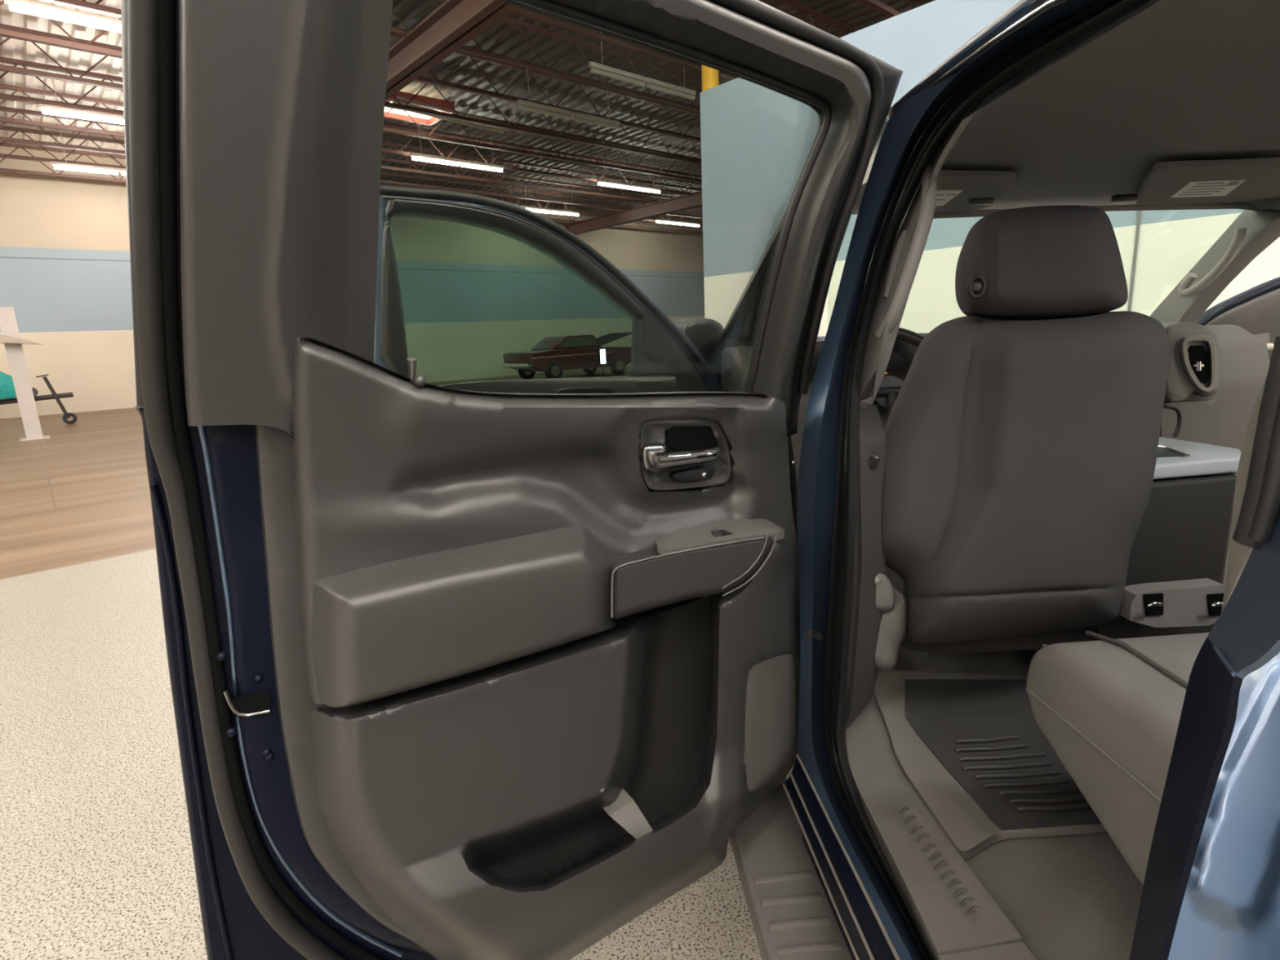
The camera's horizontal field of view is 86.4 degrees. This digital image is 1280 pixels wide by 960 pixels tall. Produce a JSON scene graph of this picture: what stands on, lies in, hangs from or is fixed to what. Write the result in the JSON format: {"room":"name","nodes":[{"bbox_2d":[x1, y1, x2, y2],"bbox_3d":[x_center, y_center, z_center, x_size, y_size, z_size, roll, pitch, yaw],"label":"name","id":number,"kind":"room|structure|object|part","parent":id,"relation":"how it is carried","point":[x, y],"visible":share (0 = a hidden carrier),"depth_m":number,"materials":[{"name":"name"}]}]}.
{"room":"car showroom","nodes":[
{"label":"car showroom","id":0,"kind":"room"},
{"bbox_2d":[0,146,704,418],"bbox_3d":[-11.682,-6.200,21.878,41.000,6.850,0.300,-13,16,-40],"label":"wall","id":1,"kind":"structure","parent":0,"point":[472,296],"depth_m":24.55,"materials":[{"name":"paint"}]},
{"bbox_2d":[385,0,518,100],"bbox_3d":[-1.241,-6.095,8.014,0.320,0.420,34.000,-13,16,-40],"label":"beam","id":2,"kind":"structure","parent":1,"relation":"attached to","point":[453,24],"depth_m":9.77,"materials":[{"name":"red metal"}]},
{"bbox_2d":[562,191,702,235],"bbox_3d":[8.208,-8.281,16.213,0.320,0.420,34.000,-13,16,-40],"label":"beam","id":3,"kind":"structure","parent":1,"relation":"attached to","point":[683,202],"depth_m":25.23,"materials":[{"name":"red metal"}]},
{"bbox_2d":[0,365,846,959],"bbox_3d":[-0.098,-0.555,10.033,41.000,0.150,34.000,-13,16,-40],"label":"floor","id":4,"kind":"structure","parent":0,"point":[97,863],"depth_m":2.75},
{"bbox_2d":[0,306,50,440],"bbox_3d":[-11.722,-1.951,12.666,1.146,2.450,0.690,-13,16,-40],"label":"display stand","id":5,"kind":"object","parent":4,"relation":"on","point":[10,336],"visible":1,"depth_m":12.73,"materials":[{"name":"white paint"}]},
{"bbox_2d":[0,333,43,344],"bbox_3d":[-11.623,-2.640,12.369,1.146,0.400,0.300,-13,16,-40],"label":"shelf","id":6,"kind":"object","parent":5,"relation":"attached to","point":[6,339],"depth_m":12.43,"materials":[{"name":"beige"}]},
{"bbox_3d":[-11.642,-0.809,13.111,0.440,0.025,0.440,-13,16,-40],"label":"plate","id":7,"kind":"part","parent":5,"relation":"part of","materials":[{"name":"white paint"}]},
{"bbox_2d":[0,373,77,424],"bbox_3d":[-14.947,-1.441,14.021,5.152,1.154,2.000,-13,16,-40],"label":"trailer","id":8,"kind":"object","parent":4,"relation":"on","point":[55,396],"visible":0.93,"depth_m":15.37,"materials":[{"name":"grey metal"}]},
{"bbox_2d":[0,371,17,400],"bbox_3d":[-15.001,-2.022,13.869,3.400,1.372,1.440,-13,16,-40],"label":"covered boat","id":9,"kind":"object","parent":8,"relation":"on","point":[7,391],"visible":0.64,"depth_m":14.79,"materials":[{"name":"teal fabric"}]},
{"bbox_2d":[500,332,631,379],"bbox_3d":[-2.489,-4.549,25.006,5.009,1.518,1.951,-13,16,-41],"label":"classic car","id":10,"kind":"object","parent":4,"relation":"on","point":[553,355],"visible":0.98,"depth_m":24.12,"materials":[{"name":"red paint"}]},
{"bbox_2d":[597,348,610,377],"bbox_3d":[-1.297,-4.118,23.984,0.450,1.012,0.450,-2,12,4],"label":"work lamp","id":11,"kind":"object","parent":4,"relation":"on","point":[601,352],"visible":0.84,"depth_m":23.91,"materials":[{"name":"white plastic"}]},
{"bbox_2d":[120,0,1279,959],"bbox_3d":[1.023,0.165,1.384,3.459,2.001,6.295,-3,12,-3],"label":"pickup truck","id":12,"kind":"object","parent":4,"relation":"on","point":[493,669],"visible":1,"depth_m":1.01,"materials":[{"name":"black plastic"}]},
{"bbox_3d":[-0.282,-0.136,0.845,0.011,0.032,0.019,-10,14,-30],"label":"lock knob","id":13,"kind":"part","parent":12,"relation":"part of","materials":[{"name":"silver metal"}]},
{"bbox_3d":[-0.226,0.176,0.954,0.440,0.181,0.147,-9,14,-29],"label":"armrest","id":14,"kind":"part","parent":12,"relation":"part of","materials":[{"name":"grey plastic"}]},
{"bbox_3d":[-0.135,0.397,1.245,1.187,1.168,0.074,-10,14,-31],"label":"door","id":15,"kind":"part","parent":12,"relation":"part of","materials":[{"name":"blue"}]},
{"bbox_3d":[-0.076,-0.318,0.931,0.925,0.662,0.667,-3,12,-3],"label":"frame trim","id":16,"kind":"part","parent":12,"relation":"part of","materials":[{"name":"grey plastic"}]},
{"bbox_3d":[-0.181,-0.423,2.000,1.104,0.673,0.204,-11,15,-33],"label":"frame trim","id":17,"kind":"part","parent":12,"relation":"part of","materials":[{"name":"grey plastic"}]},
{"bbox_3d":[-0.086,0.005,1.025,0.775,0.458,0.446,-3,12,-3],"label":"trim panel","id":18,"kind":"part","parent":12,"relation":"part of","materials":[{"name":"grey plastic"}]},
{"bbox_3d":[-0.157,0.019,2.145,1.263,1.649,0.228,-10,15,-32],"label":"door","id":19,"kind":"part","parent":12,"relation":"part of","materials":[{"name":"blue paint"}]},
{"bbox_3d":[-0.032,0.490,1.177,0.926,0.727,0.262,-12,16,-38],"label":"panel","id":20,"kind":"part","parent":12,"relation":"part of","materials":[{"name":"grey plastic"}]},
{"bbox_3d":[-0.205,0.193,2.103,1.116,1.025,0.054,-11,15,-33],"label":"trim panel","id":21,"kind":"part","parent":12,"relation":"part of","materials":[{"name":"grey plastic"}]},
{"bbox_3d":[0.024,-0.035,1.090,0.055,0.049,0.030,-10,14,-31],"label":"handle","id":22,"kind":"part","parent":12,"relation":"part of","materials":[{"name":"silver metal"}]},
{"bbox_3d":[0.034,-0.325,0.917,0.167,0.530,0.633,9,16,41],"label":"glass","id":23,"kind":"part","parent":12,"relation":"part of","materials":[{"name":"clear glass"}]},
{"bbox_3d":[0.079,-0.038,1.104,0.146,0.032,0.036,-10,14,-31],"label":"handle lever","id":24,"kind":"part","parent":12,"relation":"part of","materials":[{"name":"silver metal"}]},
{"bbox_3d":[0.092,0.149,1.112,0.336,0.101,0.056,-10,14,-31],"label":"pull handle","id":25,"kind":"part","parent":12,"relation":"part of","materials":[{"name":"grey plastic"}]},
{"bbox_2d":[672,318,724,354],"bbox_3d":[0.217,-0.497,2.563,0.236,0.216,0.194,-10,15,-32],"label":"mirror","id":26,"kind":"object","parent":12,"relation":"attached to","point":[706,334],"depth_m":2.46,"materials":[{"name":"black plastic"}]},
{"bbox_2d":[702,354,721,378],"bbox_3d":[0.243,-0.412,2.520,0.153,0.111,0.145,-11,15,-33],"label":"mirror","id":27,"kind":"object","parent":12,"relation":"attached to","point":[713,361],"depth_m":2.45,"materials":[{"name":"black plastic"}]},
{"bbox_3d":[0.125,0.095,1.139,0.270,0.043,0.064,-10,14,-31],"label":"switch panel","id":28,"kind":"part","parent":12,"relation":"part of","materials":[{"name":"grey plastic"}]},
{"bbox_2d":[711,528,732,536],"bbox_3d":[0.136,0.091,1.132,0.027,0.013,0.020,-12,15,-37],"label":"switch","id":29,"kind":"object","parent":12,"relation":"attached to","point":[715,532],"depth_m":1.13,"materials":[{"name":"black plastic"}]},
{"bbox_2d":[743,653,798,791],"bbox_3d":[0.259,0.461,1.310,0.048,0.297,0.237,7,15,37],"label":"speaker grille","id":30,"kind":"object","parent":12,"relation":"attached to","point":[771,681],"depth_m":1.27,"materials":[{"name":"grey plastic"}]},
{"bbox_3d":[0.340,0.752,1.136,0.053,0.338,0.541,-3,12,-3],"label":"rocker panel","id":31,"kind":"part","parent":12,"relation":"part of","materials":[{"name":"blue metal"}]},
{"bbox_3d":[0.440,0.176,1.319,0.062,0.644,0.183,7,15,37],"label":"pillar trim","id":32,"kind":"part","parent":12,"relation":"part of","materials":[{"name":"grey plastic"}]},
{"bbox_2d":[809,333,928,377],"bbox_3d":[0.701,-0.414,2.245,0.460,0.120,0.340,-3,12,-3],"label":"dashboard","id":33,"kind":"object","parent":12,"relation":"attached to","point":[903,353],"depth_m":2.09,"materials":[{"name":"black plastic"}]},
{"bbox_3d":[0.440,0.180,1.301,0.020,0.034,0.042,-9,14,-29],"label":"recliner lever","id":34,"kind":"part","parent":12,"relation":"part of","materials":[{"name":"grey plastic"}]},
{"bbox_3d":[0.470,-0.397,1.160,0.140,0.304,0.066,-11,15,-35],"label":"grab handle","id":35,"kind":"part","parent":12,"relation":"part of","materials":[{"name":"grey plastic"}]},
{"bbox_3d":[0.481,-0.400,1.186,0.206,0.539,0.200,-3,12,-3],"label":"pillar trim","id":36,"kind":"part","parent":12,"relation":"part of","materials":[{"name":"grey plastic"}]},
{"bbox_3d":[0.464,0.567,1.277,0.132,0.030,0.742,-2,12,2],"label":"sill plate","id":37,"kind":"part","parent":12,"relation":"part of","materials":[{"name":"plastic"}]},
{"bbox_3d":[0.464,-0.577,0.900,0.038,0.050,0.570,-3,12,-3],"label":"roof rail","id":38,"kind":"part","parent":12,"relation":"part of","materials":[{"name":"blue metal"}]},
{"bbox_3d":[0.466,0.660,0.864,0.129,0.030,0.132,-3,12,-3],"label":"sill plate","id":39,"kind":"part","parent":12,"relation":"part of","materials":[{"name":"plastic"}]},
{"bbox_2d":[872,670,1106,859],"bbox_3d":[0.764,0.516,1.376,0.564,0.026,0.595,-3,12,-3],"label":"floor mat","id":40,"kind":"object","parent":12,"relation":"on","point":[973,748],"visible":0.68,"depth_m":1.30,"materials":[{"name":"grey rubber"}]},
{"bbox_2d":[905,679,1101,830],"bbox_3d":[0.807,0.513,1.372,0.477,0.004,0.495,-3,12,-3],"label":"tray","id":41,"kind":"object","parent":40,"relation":"on","point":[984,736],"depth_m":1.32,"materials":[{"name":"grey rubber"}]},
{"bbox_2d":[885,565,1098,653],"bbox_3d":[0.825,0.303,1.782,0.519,0.065,0.500,-3,12,-3],"label":"seat cushion","id":42,"kind":"object","parent":12,"relation":"on","point":[1033,641],"depth_m":1.54,"materials":[{"name":"grey fabric"}]},
{"bbox_3d":[1.263,-0.661,0.945,1.500,0.015,2.150,-3,12,-3],"label":"roof panel","id":43,"kind":"part","parent":12,"relation":"part of","materials":[{"name":"blue paint"}]},
{"bbox_3d":[0.924,0.388,1.761,0.040,0.060,0.551,-3,12,-3],"label":"seat rail","id":44,"kind":"part","parent":12,"relation":"part of","materials":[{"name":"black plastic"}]},
{"bbox_3d":[0.774,0.007,1.383,0.651,0.673,0.310,-3,12,-3],"label":"driver seat","id":45,"kind":"part","parent":12,"relation":"part of","materials":[{"name":"grey fabric"}]},
{"bbox_3d":[1.176,-0.064,1.508,0.022,0.010,0.127,-1,12,7],"label":"lid trim","id":46,"kind":"part","parent":12,"relation":"part of","materials":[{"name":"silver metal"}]},
{"bbox_3d":[1.201,-0.046,1.519,0.220,0.035,0.443,6,15,36],"label":"console lid","id":47,"kind":"part","parent":12,"relation":"part of","materials":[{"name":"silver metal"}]},
{"bbox_3d":[1.842,-0.696,2.201,0.028,0.194,0.210,-3,12,-3],"label":"grab handle","id":48,"kind":"part","parent":12,"relation":"part of","materials":[{"name":"grey plastic"}]},
{"bbox_3d":[0.470,0.234,0.489,0.219,0.262,0.102,-3,12,-3],"label":"quarter panel","id":49,"kind":"part","parent":12,"relation":"part of","materials":[{"name":"blue paint"}]},
{"bbox_3d":[2.342,-0.090,2.520,0.706,1.380,0.120,4,14,26],"label":"passenger door","id":50,"kind":"part","parent":12,"relation":"part of","materials":[{"name":"black"}]},
{"bbox_3d":[2.305,-0.092,2.464,0.683,1.262,0.060,4,14,26],"label":"door trim","id":51,"kind":"part","parent":12,"relation":"part of","materials":[{"name":"grey plastic"}]},
{"bbox_3d":[0.474,0.000,0.516,0.035,0.292,0.144,7,15,37],"label":"pillar trim","id":52,"kind":"part","parent":12,"relation":"part of","materials":[{"name":"grey plastic"}]},
{"bbox_3d":[2.162,-0.463,2.378,0.074,0.029,0.035,3,14,26],"label":"door pull","id":53,"kind":"part","parent":12,"relation":"part of","materials":[{"name":"grey metal"}]},
{"bbox_3d":[2.003,-0.662,1.022,0.093,0.099,2.103,-3,12,-4],"label":"roof rail","id":54,"kind":"part","parent":12,"relation":"part of","materials":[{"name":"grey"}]},
{"bbox_2d":[701,64,719,91],"bbox_3d":[1.071,-4.143,10.053,0.237,6.750,0.237,-3,12,-3],"label":"column","id":55,"kind":"structure","parent":4,"relation":"on","point":[710,77],"depth_m":9.62,"materials":[{"name":"orange paint"}]},
{"bbox_2d":[0,0,933,222],"bbox_3d":[-0.366,-7.323,8.592,41.070,0.200,34.001,-13,16,-40],"label":"ceiling","id":56,"kind":"structure","parent":0,"point":[854,14],"depth_m":15.03,"materials":[{"name":"metal"}]},
{"bbox_2d":[409,128,503,172],"bbox_3d":[-4.608,-8.369,17.252,2.560,0.800,0.080,-13,16,-40],"label":"fluorescent light","id":57,"kind":"object","parent":56,"relation":"hanging from","point":[417,157],"visible":0.98,"depth_m":17.23,"materials":[{"name":"white metal"}]},
{"bbox_2d":[520,186,579,216],"bbox_3d":[-3.235,-9.988,24.455,2.560,0.800,0.080,-13,16,-40],"label":"fluorescent light","id":58,"kind":"object","parent":56,"relation":"hanging from","point":[531,208],"visible":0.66,"depth_m":24.56,"materials":[{"name":"white metal"}]},
{"bbox_2d":[516,68,619,128],"bbox_3d":[-1.420,-7.779,13.890,2.560,0.800,0.080,-13,16,-40],"label":"fluorescent light","id":59,"kind":"object","parent":56,"relation":"hanging from","point":[523,104],"visible":0.94,"depth_m":13.85,"materials":[{"name":"white metal"}]},
{"bbox_2d":[596,157,661,193],"bbox_3d":[-0.317,-9.356,20.950,2.560,0.800,0.080,-13,16,-40],"label":"fluorescent light","id":60,"kind":"object","parent":56,"relation":"hanging from","point":[601,182],"visible":1,"depth_m":20.93,"materials":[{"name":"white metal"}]},
{"bbox_2d":[588,32,696,100],"bbox_3d":[0.094,-7.484,12.224,2.560,0.800,0.080,-13,16,-40],"label":"fluorescent light","id":61,"kind":"object","parent":56,"relation":"hanging from","point":[596,68],"visible":0.94,"depth_m":12.16,"materials":[{"name":"white metal"}]},
{"bbox_2d":[655,215,699,226],"bbox_3d":[1.585,-11.046,28.375,2.560,0.800,0.080,-13,16,-40],"label":"fluorescent light","id":62,"kind":"object","parent":56,"relation":"hanging from","point":[658,220],"visible":0.91,"depth_m":28.34,"materials":[{"name":"white metal"}]},
{"bbox_2d":[699,0,1279,336],"bbox_3d":[6.425,-1.880,3.658,0.270,4.580,16.288,-13,16,-40],"label":"wall partition","id":63,"kind":"structure","parent":0,"point":[753,135],"depth_m":7.31,"materials":[{"name":"paint"}]},
{"bbox_2d":[1127,210,1141,311],"bbox_3d":[4.268,-2.256,5.826,0.014,4.580,0.024,-13,16,-40],"label":"trim","id":64,"kind":"structure","parent":63,"relation":"attached to","point":[1139,215],"depth_m":5.90,"materials":[{"name":"grey"}]},
{"bbox_3d":[11.189,-1.745,-3.292,32.492,6.850,25.480,-3,12,-3],"label":"wall","id":65,"kind":"structure","parent":0,"visible":0},
{"bbox_3d":[-9.648,-4.150,0.719,21.186,0.420,26.989,-3,12,-3],"label":"ceiling","id":66,"kind":"structure","parent":65,"relation":"attached to","visible":0},
{"bbox_2d":[0,0,701,164],"bbox_3d":[-4.437,-7.677,13.552,41.558,0.670,0.100,-13,16,-40],"label":"roof truss","id":67,"kind":"object","parent":66,"relation":"on","point":[76,46],"depth_m":14.02,"materials":[{"name":"red metal"}]},
{"bbox_2d":[391,95,509,133],"bbox_3d":[-3.868,-7.855,14.710,0.854,0.209,3.302,6,15,35],"label":"conduit","id":68,"kind":"object","parent":67,"relation":"attached to","point":[401,98],"visible":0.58,"depth_m":14.38,"materials":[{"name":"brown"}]},
{"bbox_2d":[0,23,702,182],"bbox_3d":[-5.504,-7.885,14.726,41.558,0.670,0.100,-13,16,-40],"label":"roof truss","id":69,"kind":"object","parent":66,"relation":"on","point":[71,78],"depth_m":15.58,"materials":[{"name":"red metal"}]},
{"bbox_2d":[384,91,454,125],"bbox_3d":[-5.025,-8.129,14.905,1.500,0.200,1.200,-13,16,-40],"label":"skylight","id":70,"kind":"object","parent":69,"relation":"attached to","point":[397,114],"visible":0.43,"depth_m":14.96,"materials":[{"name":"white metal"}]},
{"bbox_3d":[-5.026,-8.139,14.903,1.300,0.020,1.000,-13,16,-40],"label":"pane","id":71,"kind":"part","parent":70,"relation":"part of","materials":[{"name":"white glass"}]},
{"bbox_2d":[0,83,702,208],"bbox_3d":[-7.637,-8.301,17.074,41.558,0.670,0.100,-13,16,-40],"label":"roof truss","id":72,"kind":"object","parent":66,"relation":"on","point":[5,86],"depth_m":18.70,"materials":[{"name":"red metal"}]},
{"bbox_2d":[0,56,702,195],"bbox_3d":[-6.571,-8.093,15.900,41.558,0.670,0.100,-13,16,-40],"label":"roof truss","id":73,"kind":"object","parent":66,"relation":"on","point":[24,64],"depth_m":16.69,"materials":[{"name":"red metal"}]},
{"bbox_2d":[38,69,124,124],"bbox_3d":[-9.892,-7.226,13.036,2.560,0.800,0.080,-13,16,-40],"label":"fluorescent light","id":74,"kind":"object","parent":73,"relation":"hanging from","point":[46,108],"visible":0.48,"depth_m":12.63,"materials":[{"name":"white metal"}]},
{"bbox_2d":[0,106,702,218],"bbox_3d":[-8.704,-8.508,18.248,41.558,0.670,0.100,-13,16,-40],"label":"roof truss","id":75,"kind":"object","parent":66,"relation":"on","point":[24,112],"depth_m":20.37,"materials":[{"name":"red metal"}]},
{"bbox_2d":[0,125,702,226],"bbox_3d":[-9.771,-8.716,19.422,41.558,0.670,0.100,-13,16,-40],"label":"roof truss","id":76,"kind":"object","parent":66,"relation":"on","point":[16,130],"depth_m":16.77,"materials":[{"name":"red metal"}]},
{"bbox_2d":[51,133,125,175],"bbox_3d":[-12.802,-7.888,16.678,2.560,0.800,0.080,-13,16,-40],"label":"fluorescent light","id":77,"kind":"object","parent":76,"relation":"hanging from","point":[60,166],"visible":0.55,"depth_m":16.31,"materials":[{"name":"white metal"}]},
{"bbox_2d":[0,142,702,234],"bbox_3d":[-10.838,-8.924,20.596,41.558,0.670,0.100,-13,16,-40],"label":"roof truss","id":78,"kind":"object","parent":66,"relation":"on","point":[16,146],"depth_m":17.88,"materials":[{"name":"red metal"}]},
{"bbox_2d":[39,0,701,142],"bbox_3d":[-3.370,-7.469,12.377,41.558,0.670,0.100,-13,16,-40],"label":"roof truss","id":79,"kind":"object","parent":66,"relation":"on","point":[84,5],"depth_m":13.12,"materials":[{"name":"red metal"}]},
{"bbox_2d":[4,0,121,32],"bbox_3d":[-7.068,-6.549,9.343,2.560,0.800,0.080,-13,16,-40],"label":"fluorescent light","id":80,"kind":"object","parent":79,"relation":"hanging from","point":[27,6],"visible":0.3,"depth_m":8.95,"materials":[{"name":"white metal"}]},
{"bbox_2d":[391,0,723,112],"bbox_3d":[-2.303,-7.261,11.203,41.558,0.670,0.100,-13,16,-40],"label":"roof truss","id":81,"kind":"object","parent":66,"relation":"on","point":[397,31],"depth_m":12.12,"materials":[{"name":"red metal"}]},
{"bbox_2d":[509,6,737,81],"bbox_3d":[-1.236,-7.054,10.029,41.558,0.670,0.100,-13,16,-40],"label":"roof truss","id":82,"kind":"object","parent":66,"relation":"on","point":[534,15],"depth_m":10.69,"materials":[{"name":"red metal"}]},
{"bbox_2d":[765,0,857,35],"bbox_3d":[-0.169,-6.846,8.855,41.558,0.670,0.100,-13,16,-40],"label":"ceiling beam","id":83,"kind":"structure","parent":66,"relation":"on","point":[806,11],"depth_m":11.50,"materials":[{"name":"red metal"}]},
{"bbox_2d":[856,0,934,17],"bbox_3d":[0.898,-6.638,7.681,41.558,0.670,0.100,-13,16,-40],"label":"roof truss","id":84,"kind":"object","parent":66,"relation":"on","point":[876,5],"depth_m":10.01,"materials":[{"name":"red metal"}]}
]}

